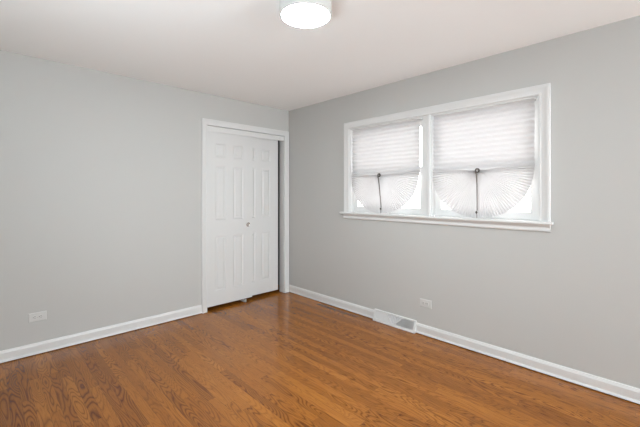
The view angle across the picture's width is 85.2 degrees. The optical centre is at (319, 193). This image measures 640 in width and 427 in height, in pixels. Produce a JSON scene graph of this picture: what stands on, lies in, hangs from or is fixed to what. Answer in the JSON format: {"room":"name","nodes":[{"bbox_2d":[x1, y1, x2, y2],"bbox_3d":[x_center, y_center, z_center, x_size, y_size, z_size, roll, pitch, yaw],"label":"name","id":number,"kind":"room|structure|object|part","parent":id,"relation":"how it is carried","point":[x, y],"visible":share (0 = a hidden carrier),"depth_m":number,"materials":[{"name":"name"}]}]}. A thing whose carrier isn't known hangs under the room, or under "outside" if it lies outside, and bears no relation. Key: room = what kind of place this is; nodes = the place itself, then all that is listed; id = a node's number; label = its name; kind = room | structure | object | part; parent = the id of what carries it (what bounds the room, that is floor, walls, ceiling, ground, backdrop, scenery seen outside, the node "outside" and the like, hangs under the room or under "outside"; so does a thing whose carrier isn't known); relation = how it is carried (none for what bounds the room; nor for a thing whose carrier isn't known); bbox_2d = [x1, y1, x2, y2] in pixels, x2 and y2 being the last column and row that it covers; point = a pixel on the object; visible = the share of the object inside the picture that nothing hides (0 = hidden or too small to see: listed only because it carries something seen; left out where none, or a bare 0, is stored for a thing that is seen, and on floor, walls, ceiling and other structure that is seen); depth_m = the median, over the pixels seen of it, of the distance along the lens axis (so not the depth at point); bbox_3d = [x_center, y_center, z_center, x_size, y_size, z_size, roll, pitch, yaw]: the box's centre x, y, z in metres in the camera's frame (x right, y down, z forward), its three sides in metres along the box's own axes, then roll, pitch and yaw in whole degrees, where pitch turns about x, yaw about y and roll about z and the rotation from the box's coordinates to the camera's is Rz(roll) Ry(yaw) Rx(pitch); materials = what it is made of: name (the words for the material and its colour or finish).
{"room":"empty bedroom","nodes":[
{"label":"empty bedroom","id":0,"kind":"room"},
{"bbox_2d":[0,50,288,362],"bbox_3d":[-1.651,0.099,3.604,3.580,2.440,0.120,0,0,-44],"label":"wall","id":1,"kind":"structure","parent":0,"point":[101,172],"depth_m":3.16,"materials":[{"name":"paint"}]},
{"bbox_2d":[28,311,46,322],"bbox_3d":[-2.323,1.011,2.866,0.118,0.073,0.010,0,0,-44],"label":"wall outlet","id":2,"kind":"object","parent":1,"relation":"attached to","point":[38,316],"visible":1,"depth_m":2.86,"materials":[{"name":"grey plastic"}]},
{"bbox_2d":[0,305,201,362],"bbox_3d":[-2.048,1.267,3.126,2.064,0.089,0.018,0,0,-44],"label":"baseboard","id":3,"kind":"structure","parent":1,"relation":"attached to","point":[69,340],"depth_m":3.12,"materials":[{"name":"white paint"}]},
{"bbox_2d":[207,131,251,307],"bbox_3d":[-1.068,0.273,4.137,0.592,2.012,0.040,0,0,-44],"label":"door","id":4,"kind":"structure","parent":1,"relation":"in","point":[229,156],"depth_m":4.11,"materials":[{"name":"white paint"}]},
{"bbox_2d":[202,118,288,313],"bbox_3d":[-0.901,0.240,4.311,1.227,2.158,0.138,0,0,-44],"label":"trim","id":5,"kind":"structure","parent":1,"relation":"attached to","point":[283,145],"depth_m":4.64,"materials":[{"name":"white paint"}]},
{"bbox_2d":[207,125,283,140],"bbox_3d":[-0.913,-0.739,4.315,1.083,0.064,0.104,0,0,-44],"label":"trim","id":6,"kind":"structure","parent":1,"relation":"attached to","point":[209,128],"depth_m":4.23,"materials":[{"name":"white paint"}]},
{"bbox_2d":[252,137,277,295],"bbox_3d":[-0.788,0.273,4.471,0.592,2.012,0.035,0,0,-44],"label":"door","id":7,"kind":"structure","parent":1,"relation":"in","point":[264,151],"depth_m":4.51,"materials":[{"name":"white paint"}]},
{"bbox_2d":[278,141,278,284],"bbox_3d":[-1.259,0.099,4.509,1.761,2.440,0.680,0,0,-44],"label":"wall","id":8,"kind":"structure","parent":0,"point":[278,141],"depth_m":5.05,"materials":[{"name":"grey paint"}]},
{"bbox_2d":[0,285,639,426],"bbox_3d":[0.597,1.379,1.271,3.580,0.120,7.920,0,0,-44],"label":"floor","id":9,"kind":"structure","parent":0,"point":[275,358],"depth_m":2.45,"materials":[{"name":"brown wood"}]},
{"bbox_2d":[0,0,639,110],"bbox_3d":[0.597,-1.181,1.271,3.580,0.120,7.920,0,0,-44],"label":"ceiling","id":10,"kind":"structure","parent":0,"point":[241,50],"depth_m":2.48,"materials":[{"name":"white paint"}]},
{"bbox_2d":[279,0,331,28],"bbox_3d":[-0.083,-1.071,2.018,0.304,0.100,0.304,0,0,-44],"label":"ceiling light","id":11,"kind":"object","parent":10,"relation":"attached to","point":[306,14],"visible":1,"depth_m":1.97,"materials":[{"name":"white glass"}]},
{"bbox_2d":[373,309,416,333],"bbox_3d":[0.735,1.261,3.474,0.044,0.114,0.488,0,0,-44],"label":"floor vent","id":12,"kind":"object","parent":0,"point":[400,322],"visible":1,"depth_m":3.46,"materials":[{"name":"white metal"}]},
{"bbox_2d":[289,15,639,388],"bbox_3d":[2.107,0.099,2.183,0.140,2.440,7.140,0,0,-44],"label":"wall","id":13,"kind":"structure","parent":0,"point":[568,295],"depth_m":2.65,"materials":[{"name":"paint"}]},
{"bbox_2d":[350,116,423,215],"bbox_3d":[0.699,-0.254,3.637,0.127,0.954,0.922,0,0,-44],"label":"window","id":14,"kind":"structure","parent":13,"relation":"in","point":[354,203],"depth_m":3.49,"materials":[{"name":"white paint"}]},
{"bbox_2d":[351,119,419,212],"bbox_3d":[0.644,-0.259,3.607,0.050,0.917,0.844,0,0,-44],"label":"pleated shade","id":15,"kind":"object","parent":14,"relation":"attached to","point":[385,174],"visible":1,"depth_m":3.58,"materials":[{"name":"fabric"}]},
{"bbox_3d":[0.700,-0.030,3.638,0.032,0.458,0.894,0,0,-44],"label":"sash","id":16,"kind":"part","parent":14,"relation":"part of","materials":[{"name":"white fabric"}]},
{"bbox_3d":[0.725,-0.469,3.661,0.032,0.496,0.894,0,0,-44],"label":"sash","id":17,"kind":"part","parent":14,"relation":"part of","materials":[{"name":"white paint"}]},
{"bbox_2d":[420,298,431,308],"bbox_3d":[0.983,1.020,3.242,0.010,0.073,0.118,0,0,-44],"label":"wall outlet","id":18,"kind":"object","parent":13,"relation":"attached to","point":[423,302],"visible":1,"depth_m":3.24,"materials":[{"name":"grey plastic"}]},
{"bbox_2d":[424,114,430,215],"bbox_3d":[1.037,-0.264,3.273,0.146,0.935,0.071,0,0,-44],"label":"trim","id":19,"kind":"structure","parent":13,"relation":"attached to","point":[427,119],"depth_m":3.22,"materials":[{"name":"white paint"}]},
{"bbox_2d":[339,212,553,231],"bbox_3d":[0.972,0.240,3.262,0.095,0.073,2.068,0,0,-44],"label":"trim","id":20,"kind":"structure","parent":13,"relation":"attached to","point":[526,225],"depth_m":3.01,"materials":[{"name":"white paint"}]},
{"bbox_2d":[344,83,550,221],"bbox_3d":[0.972,-0.300,3.246,0.020,1.008,2.010,0,0,-44],"label":"trim","id":21,"kind":"structure","parent":13,"relation":"attached to","point":[544,90],"depth_m":2.69,"materials":[{"name":"white paint"}]},
{"bbox_2d":[289,285,639,403],"bbox_3d":[2.001,1.267,2.179,0.018,0.089,7.000,0,0,-44],"label":"baseboard","id":22,"kind":"structure","parent":13,"relation":"attached to","point":[610,387],"depth_m":2.70,"materials":[{"name":"white paint"}]},
{"bbox_2d":[431,96,538,220],"bbox_3d":[1.370,-0.254,2.940,0.127,0.954,0.871,0,0,-44],"label":"window","id":23,"kind":"structure","parent":13,"relation":"in","point":[436,203],"depth_m":2.74,"materials":[{"name":"white paint"}]},
{"bbox_2d":[433,99,534,217],"bbox_3d":[1.317,-0.259,2.909,0.050,0.917,0.824,0,0,-44],"label":"pleated shade","id":24,"kind":"object","parent":23,"relation":"attached to","point":[484,159],"visible":1,"depth_m":2.88,"materials":[{"name":"fabric"}]},
{"bbox_3d":[1.371,-0.030,2.941,0.032,0.458,0.843,0,0,-44],"label":"sash","id":25,"kind":"part","parent":23,"relation":"part of","materials":[{"name":"white paint"}]},
{"bbox_3d":[1.396,-0.469,2.965,0.032,0.496,0.843,0,0,-44],"label":"sash","id":26,"kind":"part","parent":23,"relation":"part of","materials":[{"name":"white paint"}]}
]}

